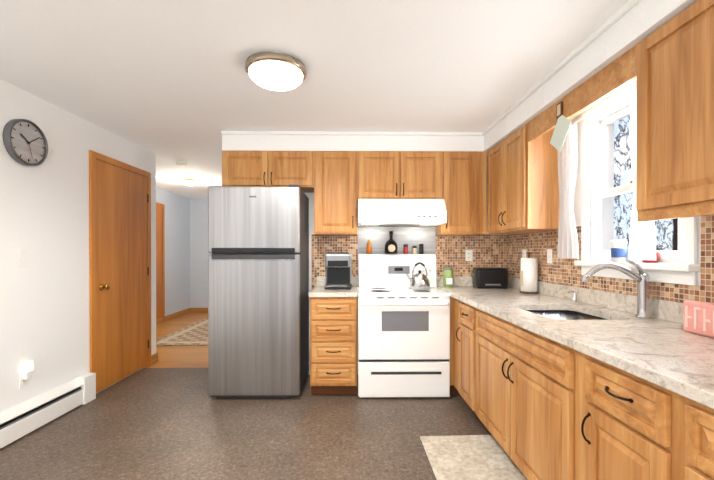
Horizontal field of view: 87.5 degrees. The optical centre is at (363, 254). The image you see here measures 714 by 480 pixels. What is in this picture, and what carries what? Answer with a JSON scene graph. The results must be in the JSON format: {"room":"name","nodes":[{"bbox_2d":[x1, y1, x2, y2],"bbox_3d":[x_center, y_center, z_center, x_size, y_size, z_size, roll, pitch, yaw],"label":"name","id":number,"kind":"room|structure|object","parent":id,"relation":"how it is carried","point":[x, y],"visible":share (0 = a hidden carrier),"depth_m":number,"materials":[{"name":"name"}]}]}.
{"room":"kitchen","nodes":[
{"label":"kitchen","id":0,"kind":"room"},
{"bbox_2d":[0,78,155,411],"bbox_3d":[-3.026,0.055,0.952,1.350,2.390,6.670,0,0,-1],"label":"wall","id":1,"kind":"structure","parent":0,"point":[44,293],"depth_m":2.82,"materials":[{"name":"white paint"}]},
{"bbox_2d":[2,119,47,165],"bbox_3d":[-2.350,-0.777,2.602,0.042,0.316,0.316,0,0,-1],"label":"wall clock","id":2,"kind":"object","parent":1,"relation":"attached to","point":[25,143],"visible":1,"depth_m":2.58,"materials":[{"name":"black plastic"}]},
{"bbox_2d":[19,361,33,388],"bbox_3d":[-2.347,0.837,2.600,0.050,0.178,0.072,0,0,-1],"label":"electrical outlet","id":3,"kind":"object","parent":1,"relation":"attached to","point":[25,375],"visible":1,"depth_m":2.58,"materials":[{"name":"white plastic"}]},
{"bbox_2d":[0,373,95,448],"bbox_3d":[-2.304,1.140,0.429,0.077,0.225,5.555,0,0,-1],"label":"baseboard heater","id":4,"kind":"object","parent":1,"relation":"attached to","point":[22,419],"visible":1,"depth_m":2.71,"materials":[{"name":"white metal"}]},
{"bbox_2d":[89,150,150,393],"bbox_3d":[-2.344,0.167,3.694,0.083,2.142,0.929,0,0,-1],"label":"door","id":5,"kind":"structure","parent":1,"relation":"in","point":[120,264],"depth_m":3.60,"materials":[{"name":"brown wood"}]},
{"bbox_2d":[151,352,157,362],"bbox_3d":[-2.538,1.185,4.305,0.314,0.100,0.014,0,0,-1],"label":"baseboard","id":6,"kind":"structure","parent":1,"relation":"attached to","point":[154,358],"depth_m":4.24,"materials":[{"name":"brown wood"}]},
{"bbox_2d":[156,188,191,315],"bbox_3d":[-3.694,0.032,6.119,0.150,2.390,3.680,0,0,-1],"label":"wall","id":7,"kind":"structure","parent":0,"point":[187,253],"depth_m":7.27,"materials":[{"name":"white paint"}]},
{"bbox_2d":[156,203,164,321],"bbox_3d":[-3.610,0.164,6.290,0.019,2.125,0.930,0,0,-1],"label":"hall door","id":8,"kind":"structure","parent":7,"relation":"in","point":[160,260],"depth_m":6.62,"materials":[{"name":"brown wood"}]},
{"bbox_2d":[156,308,190,324],"bbox_3d":[-3.610,1.177,6.050,0.015,0.100,3.530,0,0,-1],"label":"baseboard","id":9,"kind":"structure","parent":7,"relation":"attached to","point":[174,315],"depth_m":7.08,"materials":[{"name":"brown wood"}]},
{"bbox_2d":[145,313,207,367],"bbox_3d":[-2.502,1.258,6.022,2.550,0.058,3.935,0,0,-1],"label":"floor","id":10,"kind":"structure","parent":0,"point":[182,356],"depth_m":4.74,"materials":[{"name":"brown wood"}]},
{"bbox_2d":[156,318,207,345],"bbox_3d":[-2.389,1.222,6.156,1.200,0.010,2.250,0,0,-1],"label":"runner rug","id":11,"kind":"object","parent":10,"relation":"on","point":[195,334],"visible":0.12,"depth_m":5.47,"materials":[{"name":"beige fabric"}]},
{"bbox_2d":[192,198,211,307],"bbox_3d":[-2.517,0.024,7.899,2.250,2.390,0.150,0,0,-1],"label":"wall","id":12,"kind":"structure","parent":0,"point":[200,253],"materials":[{"name":"white paint"}]},
{"bbox_2d":[191,308,207,312],"bbox_3d":[-2.501,1.169,7.822,2.220,0.100,0.015,0,0,-1],"label":"baseboard","id":13,"kind":"structure","parent":12,"relation":"attached to","point":[193,310],"depth_m":7.80,"materials":[{"name":"brown wood"}]},
{"bbox_2d":[0,368,490,479],"bbox_3d":[-0.174,1.281,0.873,4.370,0.060,6.425,0,0,-1],"label":"floor","id":14,"kind":"structure","parent":0,"point":[162,424],"depth_m":2.56,"materials":[{"name":"brown carpet"}]},
{"bbox_2d":[208,184,308,397],"bbox_3d":[-0.939,0.322,3.469,0.770,1.833,0.654,0,0,-1],"label":"refrigerator","id":15,"kind":"object","parent":14,"relation":"on","point":[258,294],"visible":1,"depth_m":3.16,"materials":[{"name":"metal"}]},
{"bbox_2d":[310,297,356,393],"bbox_3d":[-0.266,0.805,3.501,0.405,0.868,0.652,0,0,-1],"label":"base cabinet","id":16,"kind":"object","parent":14,"relation":"on","point":[333,345],"visible":1,"depth_m":3.21,"materials":[{"name":"brown wood"}]},
{"bbox_2d":[309,276,357,296],"bbox_3d":[-0.269,0.298,3.513,0.420,0.138,0.638,0,0,-1],"label":"countertop","id":17,"kind":"structure","parent":16,"relation":"on","point":[319,291],"depth_m":3.30,"materials":[{"name":"stone"}]},
{"bbox_2d":[324,252,351,289],"bbox_3d":[-0.245,0.155,3.618,0.250,0.345,0.313,0,0,-1],"label":"coffee maker","id":18,"kind":"object","parent":17,"relation":"on","point":[338,265],"visible":1,"depth_m":3.49,"materials":[{"name":"black plastic"}]},
{"bbox_2d":[358,254,450,397],"bbox_3d":[0.343,0.620,3.479,0.798,1.238,0.705,0,0,-1],"label":"range","id":19,"kind":"object","parent":14,"relation":"on","point":[403,339],"visible":0.94,"depth_m":3.18,"materials":[{"name":"white metal"}]},
{"bbox_2d":[366,240,371,253],"bbox_3d":[0.052,-0.077,3.805,0.060,0.151,0.058,0,0,-1],"label":"bottle","id":20,"kind":"object","parent":19,"relation":"on","point":[368,249],"visible":0.98,"depth_m":3.78,"materials":[{"name":"orange glass"}]},
{"bbox_2d":[385,231,397,253],"bbox_3d":[0.277,-0.119,3.807,0.132,0.236,0.134,0,0,-1],"label":"bottle","id":21,"kind":"object","parent":19,"relation":"on","point":[391,246],"visible":1,"depth_m":3.76,"materials":[{"name":"black glass"}]},
{"bbox_2d":[404,244,407,253],"bbox_3d":[0.427,-0.051,3.810,0.043,0.100,0.042,0,0,-1],"label":"spice jar","id":22,"kind":"object","parent":19,"relation":"on","point":[405,248],"visible":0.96,"depth_m":3.79,"materials":[{"name":"red glass"}]},
{"bbox_2d":[412,246,416,253],"bbox_3d":[0.517,-0.044,3.811,0.043,0.085,0.042,0,0,-1],"label":"spice jar","id":23,"kind":"object","parent":19,"relation":"on","point":[414,249],"visible":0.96,"depth_m":3.79,"materials":[{"name":"beige glass"}]},
{"bbox_2d":[406,262,429,288],"bbox_3d":[0.522,0.204,3.615,0.235,0.256,0.200,0,0,-1],"label":"kettle","id":24,"kind":"object","parent":19,"relation":"on","point":[419,280],"visible":1,"depth_m":3.56,"materials":[{"name":"metal"}]},
{"bbox_2d":[419,244,423,253],"bbox_3d":[0.587,-0.054,3.812,0.043,0.105,0.042,0,0,-1],"label":"spice jar","id":25,"kind":"object","parent":19,"relation":"on","point":[421,246],"visible":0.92,"depth_m":3.79,"materials":[{"name":"black glass"}]},
{"bbox_2d":[450,297,469,406],"bbox_3d":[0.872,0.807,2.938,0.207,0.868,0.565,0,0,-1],"label":"base cabinet","id":26,"kind":"object","parent":14,"relation":"on","point":[459,310],"depth_m":2.99,"materials":[{"name":"brown wood"}]},
{"bbox_2d":[436,276,713,408],"bbox_3d":[1.241,0.401,0.754,0.922,0.320,6.198,0,0,-1],"label":"countertop","id":27,"kind":"structure","parent":26,"relation":"on","point":[661,347],"depth_m":1.72,"materials":[{"name":"stone"}]},
{"bbox_2d":[443,267,452,286],"bbox_3d":[0.844,0.226,3.738,0.096,0.202,0.097,0,0,-1],"label":"glass jar","id":28,"kind":"object","parent":27,"relation":"on","point":[447,276],"visible":1,"depth_m":3.70,"materials":[{"name":"green glass"}]},
{"bbox_2d":[472,267,507,288],"bbox_3d":[1.220,0.229,3.638,0.328,0.197,0.172,0,0,-1],"label":"toaster","id":29,"kind":"object","parent":27,"relation":"on","point":[489,277],"visible":1,"depth_m":3.56,"materials":[{"name":"black plastic"}]},
{"bbox_2d":[520,252,537,293],"bbox_3d":[1.404,0.154,3.173,0.144,0.350,0.144,0,0,-1],"label":"paper towel","id":30,"kind":"object","parent":27,"relation":"on","point":[529,276],"visible":1,"depth_m":3.12,"materials":[{"name":"white paper"}]},
{"bbox_2d":[526,310,607,319],"bbox_3d":[1.180,0.465,2.199,0.504,0.180,0.639,0,0,-1],"label":"basin","id":31,"kind":"object","parent":27,"relation":"in","point":[553,314],"depth_m":2.47,"materials":[{"name":"metal"}]},
{"bbox_2d":[567,291,577,301],"bbox_3d":[1.450,0.293,2.596,0.070,0.077,0.036,0,0,-1],"label":"soap pump","id":32,"kind":"object","parent":27,"relation":"on","point":[574,297],"visible":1,"depth_m":2.59,"materials":[{"name":"metal"}]},
{"bbox_2d":[581,260,650,318],"bbox_3d":[1.359,0.181,2.015,0.309,0.307,0.155,0,0,-1],"label":"faucet","id":33,"kind":"object","parent":27,"relation":"on","point":[642,278],"visible":1,"depth_m":1.97,"materials":[{"name":"metal"}]},
{"bbox_2d":[683,301,713,337],"bbox_3d":[1.424,0.269,1.503,0.071,0.135,0.261,0,0,-1],"label":"napkin holder","id":34,"kind":"object","parent":27,"relation":"on","point":[698,317],"visible":1,"depth_m":1.55,"materials":[{"name":"pink plastic"}]},
{"bbox_2d":[420,435,526,479],"bbox_3d":[0.671,1.243,1.544,0.557,0.008,2.014,0,0,-1],"label":"kitchen mat","id":35,"kind":"object","parent":14,"relation":"on","point":[471,457],"visible":1,"depth_m":2.26,"materials":[{"name":"beige fabric"}]},
{"bbox_2d":[470,305,562,479],"bbox_3d":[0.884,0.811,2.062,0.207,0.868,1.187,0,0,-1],"label":"base cabinet","id":36,"kind":"object","parent":14,"relation":"on","point":[542,407],"depth_m":1.99,"materials":[{"name":"brown wood"}]},
{"bbox_2d":[558,345,636,479],"bbox_3d":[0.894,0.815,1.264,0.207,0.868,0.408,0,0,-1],"label":"base cabinet","id":37,"kind":"object","parent":14,"relation":"on","point":[589,388],"depth_m":1.39,"materials":[{"name":"brown wood"}]},
{"bbox_2d":[622,377,713,479],"bbox_3d":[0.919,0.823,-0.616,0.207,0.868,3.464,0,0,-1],"label":"base cabinet","id":38,"kind":"object","parent":14,"relation":"on","point":[667,434],"depth_m":1.07,"materials":[{"name":"brown wood"}]},
{"bbox_2d":[0,0,628,197],"bbox_3d":[-0.895,-1.178,2.840,5.760,0.060,10.400,0,0,-1],"label":"ceiling","id":39,"kind":"structure","parent":0,"point":[169,83],"depth_m":2.22,"materials":[{"name":"white paint"}]},
{"bbox_2d":[176,161,186,165],"bbox_3d":[-2.300,-1.138,4.701,0.130,0.037,0.130,0,0,-1],"label":"smoke detector","id":40,"kind":"object","parent":39,"relation":"attached to","point":[179,163],"visible":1,"depth_m":4.66,"materials":[{"name":"white plastic"}]},
{"bbox_2d":[183,179,195,185],"bbox_3d":[-2.704,-1.114,5.786,0.200,0.095,0.200,0,0,-1],"label":"light","id":41,"kind":"object","parent":39,"relation":"attached to","point":[190,182],"visible":1,"depth_m":5.72,"materials":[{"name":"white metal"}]},
{"bbox_2d":[245,52,305,90],"bbox_3d":[-0.533,-1.086,2.265,0.362,0.118,0.362,0,0,-1],"label":"kitchen ceiling light","id":42,"kind":"object","parent":39,"relation":"attached to","point":[275,71],"visible":1,"depth_m":2.16,"materials":[{"name":"white glass"}]},
{"bbox_2d":[221,131,480,151],"bbox_3d":[-0.121,-1.065,3.661,2.430,0.175,0.338,0,0,-1],"label":"soffit","id":43,"kind":"structure","parent":0,"point":[231,140],"depth_m":3.52,"materials":[{"name":"white paint"}]},
{"bbox_2d":[304,160,505,374],"bbox_3d":[0.215,0.042,3.962,3.110,2.390,0.245,0,0,-1],"label":"wall","id":44,"kind":"structure","parent":0,"point":[310,196],"depth_m":3.83,"materials":[{"name":"white paint"}]},
{"bbox_2d":[222,151,273,186],"bbox_3d":[-1.088,-0.804,3.652,0.495,0.343,0.327,0,0,-1],"label":"upper cabinet","id":45,"kind":"object","parent":44,"relation":"attached to","point":[239,168],"depth_m":3.49,"materials":[{"name":"brown wood"}]},
{"bbox_2d":[274,151,313,192],"bbox_3d":[-0.713,-0.804,3.657,0.485,0.343,0.327,0,0,-1],"label":"upper cabinet","id":46,"kind":"object","parent":44,"relation":"attached to","point":[290,167],"depth_m":3.50,"materials":[{"name":"brown wood"}]},
{"bbox_2d":[314,151,365,235],"bbox_3d":[-0.236,-0.584,3.665,0.470,0.783,0.327,0,0,-1],"label":"upper cabinet","id":47,"kind":"object","parent":44,"relation":"attached to","point":[339,176],"depth_m":3.50,"materials":[{"name":"brown wood"}]},
{"bbox_2d":[366,151,405,198],"bbox_3d":[0.164,-0.746,3.669,0.460,0.458,0.327,0,0,-1],"label":"upper cabinet","id":48,"kind":"object","parent":44,"relation":"attached to","point":[385,170],"depth_m":3.51,"materials":[{"name":"brown wood"}]},
{"bbox_2d":[358,199,446,226],"bbox_3d":[0.341,-0.394,3.577,0.792,0.232,0.501,0,0,-1],"label":"range hood","id":49,"kind":"object","parent":48,"relation":"attached to","point":[402,212],"visible":1,"depth_m":3.35,"materials":[{"name":"white metal"}]},
{"bbox_2d":[406,151,445,199],"bbox_3d":[0.510,-0.746,3.674,0.461,0.458,0.327,0,0,-1],"label":"upper cabinet","id":50,"kind":"object","parent":44,"relation":"attached to","point":[425,170],"depth_m":3.51,"materials":[{"name":"brown wood"}]},
{"bbox_2d":[436,151,485,235],"bbox_3d":[0.952,-0.584,3.680,0.423,0.783,0.327,0,0,-1],"label":"upper cabinet","id":51,"kind":"object","parent":44,"relation":"attached to","point":[465,202],"depth_m":3.52,"materials":[{"name":"brown wood"}]},
{"bbox_2d":[481,0,697,159],"bbox_3d":[1.424,-1.051,0.756,0.559,0.175,6.188,0,0,-1],"label":"soffit","id":52,"kind":"structure","parent":0,"point":[627,26],"depth_m":2.01,"materials":[{"name":"white paint"}]},
{"bbox_2d":[506,98,700,285],"bbox_3d":[1.681,0.056,0.823,0.344,2.390,6.282,0,0,-1],"label":"wall","id":53,"kind":"structure","parent":0,"point":[577,204],"depth_m":2.63,"materials":[{"name":"white paint"}]},
{"bbox_2d":[486,145,534,233],"bbox_3d":[1.335,-0.582,3.308,0.350,0.783,0.467,0,0,-1],"label":"upper cabinet","id":54,"kind":"object","parent":53,"relation":"attached to","point":[493,153],"depth_m":3.38,"materials":[{"name":"brown wood"}]},
{"bbox_2d":[311,215,713,302],"bbox_3d":[0.603,-0.064,0.755,2.202,0.890,6.177,0,0,-1],"label":"tile backsplash","id":55,"kind":"structure","parent":53,"relation":"attached to","point":[502,251],"depth_m":3.82,"materials":[{"name":"tile"}]},
{"bbox_2d":[466,250,472,260],"bbox_3d":[1.082,0.012,3.840,0.072,0.116,0.008,0,0,-1],"label":"electrical outlet","id":56,"kind":"object","parent":55,"relation":"attached to","point":[469,255],"visible":1,"depth_m":3.84,"materials":[{"name":"white plastic"}]},
{"bbox_2d":[522,249,525,257],"bbox_3d":[1.480,0.014,3.443,0.010,0.116,0.072,0,0,-1],"label":"electrical outlet","id":57,"kind":"object","parent":55,"relation":"attached to","point":[523,253],"visible":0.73,"depth_m":3.44,"materials":[{"name":"white plastic"}]},
{"bbox_2d":[547,249,551,263],"bbox_3d":[1.495,0.016,3.011,0.017,0.116,0.072,0,0,-1],"label":"light switch","id":58,"kind":"object","parent":55,"relation":"attached to","point":[549,255],"visible":1,"depth_m":3.01,"materials":[{"name":"white plastic"}]},
{"bbox_2d":[498,120,568,231],"bbox_3d":[1.339,-0.580,2.976,0.350,0.783,0.446,0,0,-1],"label":"upper cabinet","id":59,"kind":"object","parent":53,"relation":"attached to","point":[528,183],"depth_m":2.76,"materials":[{"name":"brown wood"}]},
{"bbox_2d":[550,101,571,151],"bbox_3d":[1.221,-0.790,2.320,0.014,0.311,0.235,0,0,-1],"label":"card","id":60,"kind":"object","parent":59,"relation":"attached to","point":[562,126],"visible":0.98,"depth_m":2.31,"materials":[{"name":"paper"}]},
{"bbox_2d":[574,82,700,285],"bbox_3d":[1.587,-0.415,2.164,0.240,1.120,0.872,0,0,-1],"label":"window","id":61,"kind":"structure","parent":53,"relation":"in","point":[681,266],"depth_m":2.46,"materials":[{"name":"white paint"}]},
{"bbox_2d":[557,87,655,260],"bbox_3d":[1.440,-0.433,2.241,0.063,0.925,1.020,0,0,-1],"label":"sheer curtain","id":62,"kind":"object","parent":61,"relation":"hanging from","point":[567,174],"visible":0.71,"depth_m":2.53,"materials":[{"name":"white fabric"}]},
{"bbox_2d":[610,240,626,261],"bbox_3d":[1.512,-0.021,2.216,0.080,0.130,0.079,0,0,-1],"label":"tub","id":63,"kind":"object","parent":61,"relation":"on","point":[618,250],"visible":1,"depth_m":2.19,"materials":[{"name":"white plastic"}]},
{"bbox_2d":[642,252,658,262],"bbox_3d":[1.524,0.016,1.987,0.074,0.058,0.074,0,0,-1],"label":"candle","id":64,"kind":"object","parent":61,"relation":"on","point":[652,261],"visible":0.31,"depth_m":1.96,"materials":[{"name":"wax"}]},
{"bbox_2d":[626,0,713,219],"bbox_3d":[1.466,-0.574,1.448,0.452,0.783,0.552,0,0,-1],"label":"upper cabinet","id":65,"kind":"object","parent":53,"relation":"attached to","point":[668,66],"depth_m":1.49,"materials":[{"name":"brown wood"}]},
{"label":"outside","id":66,"kind":"structure","parent":0,"visible":0},
{"bbox_2d":[614,115,677,250],"bbox_3d":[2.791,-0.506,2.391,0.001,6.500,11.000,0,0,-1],"label":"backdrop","id":67,"kind":"structure","parent":66,"point":[666,232],"depth_m":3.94,"materials":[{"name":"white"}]}
]}

